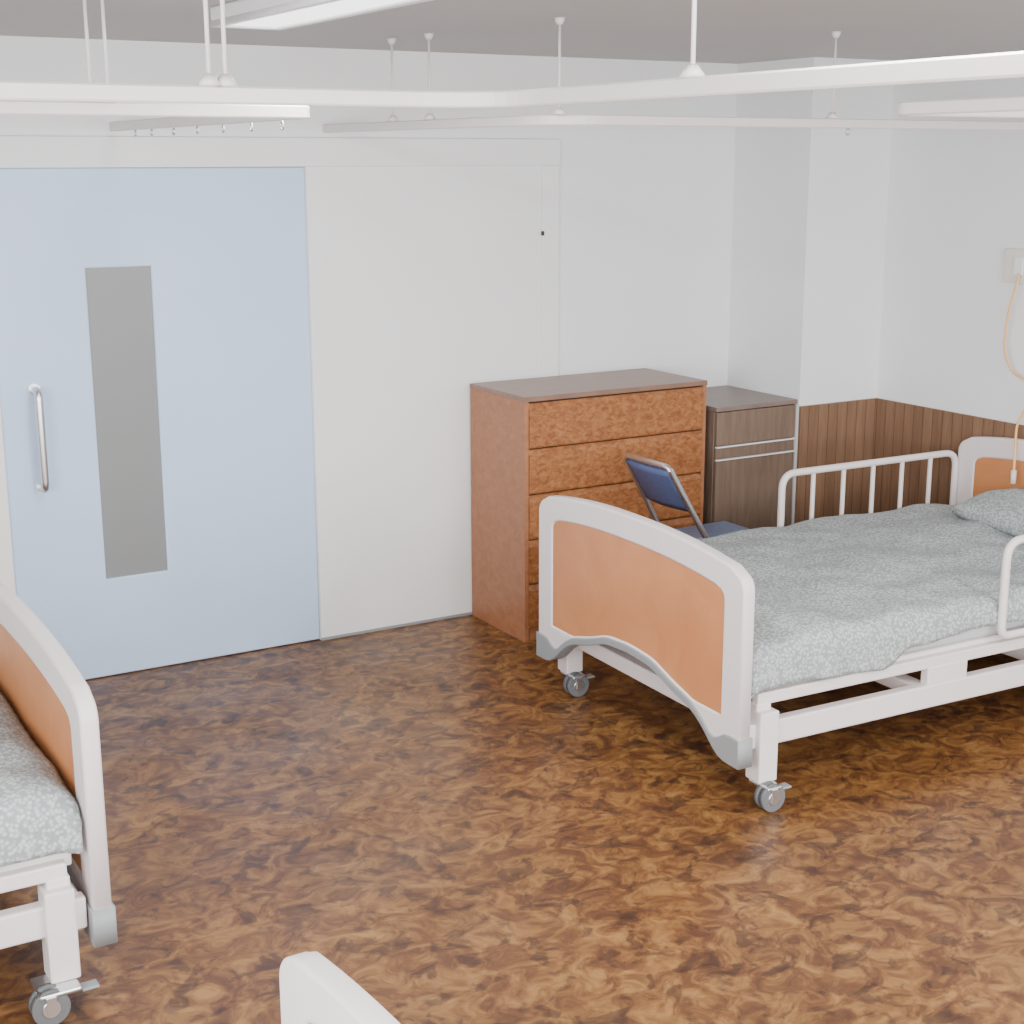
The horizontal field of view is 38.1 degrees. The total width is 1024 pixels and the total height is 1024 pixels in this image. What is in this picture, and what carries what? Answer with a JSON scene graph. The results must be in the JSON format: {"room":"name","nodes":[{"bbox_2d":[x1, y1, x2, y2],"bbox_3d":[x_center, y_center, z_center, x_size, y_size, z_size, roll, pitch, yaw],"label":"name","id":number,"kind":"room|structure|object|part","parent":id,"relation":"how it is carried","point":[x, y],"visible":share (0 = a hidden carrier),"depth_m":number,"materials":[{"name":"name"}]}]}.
{"room":"hospital room","nodes":[
{"label":"hospital room","id":0,"kind":"room"},
{"bbox_2d":[0,36,736,639],"bbox_3d":[-0.260,-0.769,6.831,4.110,2.565,0.120,-8,15,-30],"label":"wall","id":1,"kind":"structure","parent":0,"point":[646,212],"depth_m":6.99,"materials":[{"name":"paint"}]},
{"bbox_2d":[0,136,559,167],"bbox_3d":[-0.992,-1.488,6.132,2.810,0.118,0.022,-8,15,-30],"label":"header","id":2,"kind":"object","parent":1,"relation":"attached to","point":[15,151],"visible":1,"depth_m":6.10,"materials":[{"name":"paint"}]},
{"bbox_2d":[321,612,471,640],"bbox_3d":[-0.359,0.505,6.988,1.165,0.012,0.004,-8,15,-30],"label":"baseboard","id":3,"kind":"structure","parent":1,"relation":"attached to","point":[467,613],"depth_m":6.88,"materials":[{"name":"grey"}]},
{"bbox_2d":[305,166,541,637],"bbox_3d":[-0.363,-0.504,6.754,1.163,2.085,0.008,-8,15,-30],"label":"wall panel","id":4,"kind":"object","parent":1,"relation":"attached to","point":[425,281],"depth_m":6.68,"materials":[{"name":"paint"}]},
{"bbox_2d":[541,166,559,376],"bbox_3d":[0.179,-0.578,7.061,0.092,2.085,0.016,-8,15,-30],"label":"door frame","id":5,"kind":"structure","parent":1,"relation":"attached to","point":[550,175],"depth_m":6.93,"materials":[{"name":"paint"}]},
{"bbox_2d":[0,614,1023,1023],"bbox_3d":[0.275,1.391,3.447,7.250,0.080,7.250,-8,15,-30],"label":"floor","id":6,"kind":"structure","parent":0,"point":[427,810],"depth_m":4.67,"materials":[{"name":"laminate"}]},
{"bbox_2d":[0,583,117,1023],"bbox_3d":[-2.332,0.829,3.705,2.310,0.906,1.374,-8,15,-30],"label":"hospital bed","id":7,"kind":"object","parent":6,"relation":"on","point":[53,833],"visible":1,"depth_m":3.74,"materials":[{"name":"white plastic"}]},
{"bbox_3d":[-2.040,1.024,3.224,2.120,0.043,0.036,-8,15,-30],"label":"rail","id":8,"kind":"part","parent":7,"relation":"part of","materials":[{"name":"white metal"}]},
{"bbox_3d":[-1.375,0.597,4.256,0.038,0.475,1.120,-8,15,-30],"label":"footboard panel","id":9,"kind":"part","parent":7,"relation":"part of","materials":[{"name":"laminate"}]},
{"bbox_2d":[0,692,83,867],"bbox_3d":[-2.264,0.754,3.752,2.004,0.201,1.318,-8,15,-30],"label":"bedspread","id":10,"kind":"object","parent":7,"relation":"on","point":[42,785],"depth_m":3.72,"materials":[{"name":"grey fabric"}]},
{"bbox_3d":[-2.031,1.145,3.257,2.180,0.087,0.044,-8,15,-30],"label":"rail","id":11,"kind":"part","parent":7,"relation":"part of","materials":[{"name":"white metal"}]},
{"bbox_3d":[-1.148,1.234,3.703,0.024,0.045,0.006,-8,15,-30],"label":"footboard fork arm","id":12,"kind":"part","parent":7,"relation":"part of","materials":[{"name":"silver metal"}]},
{"bbox_3d":[-1.148,1.061,3.762,0.076,0.247,0.076,-8,15,-30],"label":"footboard leg","id":13,"kind":"part","parent":7,"relation":"part of","materials":[{"name":"white metal"}]},
{"bbox_2d":[279,951,399,1023],"bbox_3d":[-0.997,1.356,1.472,2.310,0.906,1.374,-8,15,-30],"label":"hospital bed","id":14,"kind":"object","parent":6,"relation":"on","point":[313,990],"visible":1,"depth_m":2.36,"materials":[{"name":"white plastic"}]},
{"bbox_2d":[470,368,707,642],"bbox_3d":[0.359,-0.060,6.981,0.992,1.112,0.494,-8,15,-30],"label":"dresser","id":15,"kind":"object","parent":6,"relation":"on","point":[533,440],"visible":0.77,"depth_m":6.71,"materials":[{"name":"brown wood"}]},
{"bbox_3d":[0.478,0.367,6.877,0.946,0.198,0.030,-8,15,-30],"label":"drawer","id":16,"kind":"part","parent":15,"relation":"part of","materials":[{"name":"brown wood"}]},
{"bbox_3d":[0.478,0.168,6.830,0.946,0.198,0.030,-8,15,-30],"label":"drawer","id":17,"kind":"part","parent":15,"relation":"part of","materials":[{"name":"brown wood"}]},
{"bbox_3d":[0.477,-0.031,6.783,0.946,0.198,0.030,-8,15,-30],"label":"drawer","id":18,"kind":"part","parent":15,"relation":"part of","materials":[{"name":"brown wood"}]},
{"bbox_3d":[0.477,-0.230,6.735,0.946,0.198,0.030,-8,15,-30],"label":"drawer","id":19,"kind":"part","parent":15,"relation":"part of","materials":[{"name":"brown wood"}]},
{"bbox_3d":[0.476,-0.430,6.688,0.946,0.198,0.030,-8,15,-30],"label":"drawer","id":20,"kind":"part","parent":15,"relation":"part of","materials":[{"name":"brown wood"}]},
{"bbox_2d":[623,453,748,538],"bbox_3d":[0.832,0.143,6.700,0.607,0.846,0.402,-8,15,-30],"label":"folding chair","id":21,"kind":"object","parent":6,"relation":"on","point":[659,484],"visible":0.48,"depth_m":6.50,"materials":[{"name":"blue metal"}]},
{"bbox_3d":[0.638,-0.119,6.520,0.158,0.197,0.321,-8,15,-30],"label":"backrest","id":22,"kind":"part","parent":21,"relation":"part of","materials":[{"name":"blue fabric"}]},
{"bbox_3d":[0.921,0.112,6.747,0.400,0.033,0.350,-8,15,-30],"label":"seat","id":23,"kind":"part","parent":21,"relation":"part of","materials":[{"name":"blue plastic"}]},
{"bbox_2d":[703,385,797,528],"bbox_3d":[1.032,-0.089,7.375,0.492,0.984,0.542,-8,15,-30],"label":"base cabinet","id":24,"kind":"object","parent":6,"relation":"on","point":[749,434],"visible":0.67,"depth_m":7.09,"materials":[{"name":"brown wood"}]},
{"bbox_3d":[1.161,0.064,7.186,0.478,0.674,0.020,-8,15,-30],"label":"door","id":25,"kind":"part","parent":24,"relation":"part of","materials":[{"name":"brown wood"}]},
{"bbox_3d":[1.160,-0.415,7.072,0.478,0.158,0.020,-8,15,-30],"label":"drawer","id":26,"kind":"part","parent":24,"relation":"part of","materials":[{"name":"brown wood"}]},
{"bbox_2d":[536,436,1023,811],"bbox_3d":[1.438,0.303,5.889,2.310,0.906,1.378,-7,15,-28],"label":"hospital bed","id":27,"kind":"object","parent":6,"relation":"on","point":[765,615],"visible":1,"depth_m":5.34,"materials":[{"name":"white fabric"}]},
{"bbox_3d":[0.236,0.524,6.014,0.076,0.247,0.076,-7,15,-28],"label":"footboard leg","id":28,"kind":"part","parent":27,"relation":"part of","materials":[{"name":"white metal"}]},
{"bbox_3d":[0.272,0.691,5.976,0.024,0.045,0.006,-7,15,-28],"label":"footboard fork arm","id":29,"kind":"part","parent":27,"relation":"part of","materials":[{"name":"silver metal"}]},
{"bbox_3d":[0.444,0.332,5.357,0.038,0.475,1.120,-7,15,-28],"label":"footboard panel","id":30,"kind":"part","parent":27,"relation":"part of","materials":[{"name":"laminate"}]},
{"bbox_3d":[0.444,0.360,5.363,0.048,0.710,1.324,-7,15,-28],"label":"footboard frame","id":31,"kind":"part","parent":27,"relation":"part of","materials":[{"name":"white plastic"}]},
{"bbox_3d":[0.835,0.774,4.953,0.076,0.247,0.076,-7,15,-28],"label":"footboard leg","id":32,"kind":"part","parent":27,"relation":"part of","materials":[{"name":"white metal"}]},
{"bbox_3d":[0.871,0.941,4.915,0.024,0.045,0.006,-7,15,-28],"label":"footboard fork arm","id":33,"kind":"part","parent":27,"relation":"part of"},
{"bbox_2d":[697,503,1023,696],"bbox_3d":[1.349,0.258,5.851,2.004,0.221,1.325,-7,15,-28],"label":"bedspread","id":34,"kind":"object","parent":27,"relation":"on","point":[842,598],"depth_m":5.40,"materials":[{"name":"grey fabric"}]},
{"bbox_3d":[1.724,0.621,5.430,2.180,0.087,0.044,-7,15,-28],"label":"rail","id":35,"kind":"part","parent":27,"relation":"part of","materials":[{"name":"white metal"}]},
{"bbox_3d":[1.733,0.498,5.406,2.120,0.043,0.036,-7,15,-28],"label":"rail","id":36,"kind":"part","parent":27,"relation":"part of","materials":[{"name":"white metal"}]},
{"bbox_3d":[1.429,0.282,5.901,2.180,0.130,1.210,-7,15,-28],"label":"mattress","id":37,"kind":"part","parent":27,"relation":"part of","materials":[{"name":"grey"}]},
{"bbox_2d":[952,488,1023,536],"bbox_3d":[2.224,0.020,6.229,0.397,0.171,0.720,-7,15,-28],"label":"pillow","id":38,"kind":"object","parent":27,"relation":"on","point":[1001,511],"depth_m":6.26,"materials":[{"name":"grey fabric"}]},
{"bbox_3d":[2.414,0.091,6.412,0.048,0.740,1.324,-7,15,-28],"label":"headboard frame","id":39,"kind":"part","parent":27,"relation":"part of","materials":[{"name":"white plastic"}]},
{"bbox_3d":[2.414,0.063,6.405,0.038,0.505,1.120,-7,15,-28],"label":"headboard panel","id":40,"kind":"part","parent":27,"relation":"part of","materials":[{"name":"laminate"}]},
{"bbox_2d":[0,0,1023,63],"bbox_3d":[0.269,-1.182,2.836,7.250,0.080,7.250,-8,15,-30],"label":"ceiling","id":41,"kind":"structure","parent":0,"point":[727,31],"depth_m":5.24,"materials":[{"name":"paint"}]},
{"bbox_2d":[0,0,309,136],"bbox_3d":[-2.525,-1.235,4.060,3.461,0.369,2.036,-8,15,-30],"label":"rail","id":42,"kind":"object","parent":41,"relation":"attached to","point":[175,114],"visible":0.94,"depth_m":3.91,"materials":[{"name":"white metal"}]},
{"bbox_3d":[-1.078,-1.199,3.763,0.009,0.310,0.009,-8,15,-30],"label":"rod","id":43,"kind":"part","parent":42,"relation":"part of","materials":[{"name":"white metal"}]},
{"bbox_3d":[-1.039,-1.204,3.785,0.009,0.310,0.009,-8,15,-30],"label":"rod","id":44,"kind":"part","parent":42,"relation":"part of","materials":[{"name":"white metal"}]},
{"bbox_2d":[210,0,432,29],"bbox_3d":[-0.502,-1.396,4.048,0.230,0.060,1.250,-8,15,-30],"label":"ceiling light","id":45,"kind":"object","parent":41,"relation":"attached to","point":[239,14],"depth_m":4.19,"materials":[{"name":"white plastic"}]},
{"bbox_2d":[0,0,1023,107],"bbox_3d":[-0.491,-0.473,0.768,3.526,0.342,4.076,-8,15,-30],"label":"rail","id":46,"kind":"object","parent":41,"relation":"attached to","point":[692,82],"visible":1,"depth_m":2.86,"materials":[{"name":"white metal"}]},
{"bbox_3d":[-0.613,-1.011,2.968,0.009,0.310,0.009,-8,15,-30],"label":"rod","id":47,"kind":"part","parent":46,"relation":"part of","materials":[{"name":"white metal"}]},
{"bbox_3d":[-0.583,-1.015,2.985,0.009,0.310,0.009,-8,15,-30],"label":"rod","id":48,"kind":"part","parent":46,"relation":"part of","materials":[{"name":"white metal"}]},
{"bbox_3d":[0.334,-0.952,2.709,0.009,0.310,0.009,-8,15,-30],"label":"rod","id":49,"kind":"part","parent":46,"relation":"part of","materials":[{"name":"white metal"}]},
{"bbox_2d":[322,17,1023,135],"bbox_3d":[0.796,-1.744,6.171,2.711,0.369,1.677,-8,15,-30],"label":"rail","id":50,"kind":"object","parent":41,"relation":"hanging from","point":[559,116],"visible":0.97,"depth_m":5.42,"materials":[{"name":"white metal"}]},
{"bbox_2d":[386,38,396,44],"bbox_3d":[-0.463,-1.807,5.699,0.040,0.022,0.040,-8,15,-30],"label":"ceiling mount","id":51,"kind":"object","parent":50,"relation":"on","point":[391,41],"depth_m":5.69,"materials":[{"name":"white plastic"}]},
{"bbox_3d":[-0.462,-1.667,5.732,0.009,0.310,0.009,-8,15,-30],"label":"rod","id":52,"kind":"part","parent":50,"relation":"part of","materials":[{"name":"white metal"}]},
{"bbox_2d":[423,33,433,39],"bbox_3d":[-0.307,-1.754,5.472,0.040,0.022,0.040,-8,15,-30],"label":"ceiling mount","id":53,"kind":"object","parent":50,"relation":"on","point":[428,36],"depth_m":5.46,"materials":[{"name":"white plastic"}]},
{"bbox_3d":[-0.307,-1.614,5.505,0.009,0.310,0.009,-8,15,-30],"label":"rod","id":54,"kind":"part","parent":50,"relation":"part of","materials":[{"name":"white metal"}]},
{"bbox_3d":[0.157,-1.474,4.913,0.009,0.310,0.009,-8,15,-30],"label":"rod","id":55,"kind":"part","parent":50,"relation":"part of","materials":[{"name":"white metal"}]},
{"bbox_2d":[554,17,565,24],"bbox_3d":[0.157,-1.614,4.880,0.040,0.022,0.040,-8,15,-30],"label":"ceiling mount","id":56,"kind":"object","parent":50,"relation":"on","point":[559,20],"depth_m":4.87,"materials":[{"name":"white plastic"}]},
{"bbox_3d":[1.188,-1.609,5.471,0.009,0.310,0.009,-8,15,-30],"label":"rod","id":57,"kind":"part","parent":50,"relation":"part of","materials":[{"name":"white metal"}]},
{"bbox_2d":[831,31,841,37],"bbox_3d":[1.188,-1.749,5.438,0.040,0.022,0.040,-8,15,-30],"label":"ceiling mount","id":58,"kind":"object","parent":50,"relation":"on","point":[835,34],"depth_m":5.43,"materials":[{"name":"white plastic"}]},
{"bbox_2d":[898,96,1023,117],"bbox_3d":[3.040,-0.962,2.795,2.371,0.342,4.076,-8,15,-30],"label":"wall light","id":59,"kind":"object","parent":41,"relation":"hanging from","point":[1013,106],"visible":1,"depth_m":3.78,"materials":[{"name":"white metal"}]},
{"bbox_2d":[727,57,893,524],"bbox_3d":[1.462,-0.918,7.440,0.506,2.565,0.552,-8,15,-30],"label":"wall column","id":60,"kind":"structure","parent":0,"point":[810,204],"depth_m":7.15,"materials":[{"name":"paint"}]},
{"bbox_2d":[794,398,876,523],"bbox_3d":[1.602,-0.076,7.386,0.492,0.951,0.014,-8,15,-30],"label":"wall paneling","id":61,"kind":"structure","parent":60,"relation":"attached to","point":[844,431],"depth_m":7.33,"materials":[{"name":"brown wood"}]},
{"bbox_2d":[877,50,1023,424],"bbox_3d":[3.333,-0.329,4.938,0.100,2.565,7.120,-8,15,-30],"label":"wall","id":62,"kind":"structure","parent":0,"point":[955,203],"depth_m":6.87,"materials":[{"name":"paint"}]},
{"bbox_2d":[873,398,1023,512],"bbox_3d":[3.456,0.530,4.815,0.014,0.951,6.448,-8,15,-30],"label":"wall paneling","id":63,"kind":"structure","parent":62,"relation":"attached to","point":[901,428],"depth_m":7.19,"materials":[{"name":"brown wood"}]},
{"bbox_2d":[1003,248,1023,483],"bbox_3d":[2.239,-0.648,6.579,0.088,1.016,0.276,-1,13,-3],"label":"button","id":64,"kind":"object","parent":62,"relation":"attached to","point":[1014,257],"visible":1,"depth_m":6.56,"materials":[{"name":"beige plastic"}]},
{"bbox_3d":[2.236,-1.085,6.546,0.018,0.150,0.150,-8,15,-30],"label":"plate","id":65,"kind":"part","parent":64,"relation":"part of","materials":[{"name":"beige plastic"}]},
{"bbox_2d":[1013,257,1023,275],"bbox_3d":[2.231,-1.082,6.532,0.010,0.080,0.050,-8,15,-30],"label":"socket","id":66,"kind":"object","parent":64,"relation":"attached to","point":[1018,262],"depth_m":6.53,"materials":[{"name":"white paint"}]},
{"bbox_3d":[-3.295,-0.349,5.088,2.940,2.565,0.120,-8,15,-30],"label":"wall","id":67,"kind":"structure","parent":0,"visible":0},
{"bbox_2d":[0,407,15,594],"bbox_3d":[-2.067,-0.267,5.771,0.170,2.085,0.016,-8,15,-30],"label":"door frame","id":68,"kind":"structure","parent":67,"relation":"attached to","point":[7,578],"depth_m":5.88,"materials":[{"name":"white paint"}]},
{"bbox_2d":[0,167,319,679],"bbox_3d":[-1.446,-0.364,6.166,1.313,2.082,0.048,-8,15,-30],"label":"door leaf","id":69,"kind":"structure","parent":67,"relation":"in","point":[224,249],"depth_m":6.13,"materials":[{"name":"paint"}]},
{"bbox_2d":[28,383,39,395],"bbox_3d":[-1.883,-0.482,5.842,0.048,0.048,0.012,-8,15,-30],"label":"rose","id":70,"kind":"object","parent":69,"relation":"attached to","point":[33,384],"visible":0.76,"depth_m":5.83,"materials":[{"name":"silver metal"}]},
{"bbox_2d":[35,482,42,493],"bbox_3d":[-1.882,-0.098,5.933,0.048,0.048,0.012,-8,15,-30],"label":"rose","id":71,"kind":"object","parent":69,"relation":"attached to","point":[38,483],"visible":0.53,"depth_m":5.92,"materials":[{"name":"silver metal"}]},
{"bbox_2d":[30,386,49,492],"bbox_3d":[-1.861,-0.282,5.854,0.033,0.427,0.091,-8,15,-30],"label":"door handle","id":72,"kind":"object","parent":69,"relation":"attached to","point":[44,487],"depth_m":5.82,"materials":[{"name":"silver metal"}]},
{"bbox_3d":[-1.576,-0.359,6.077,0.280,1.290,0.006,-8,15,-30],"label":"pane","id":73,"kind":"part","parent":69,"relation":"part of","materials":[{"name":"grey glass"}]}
]}

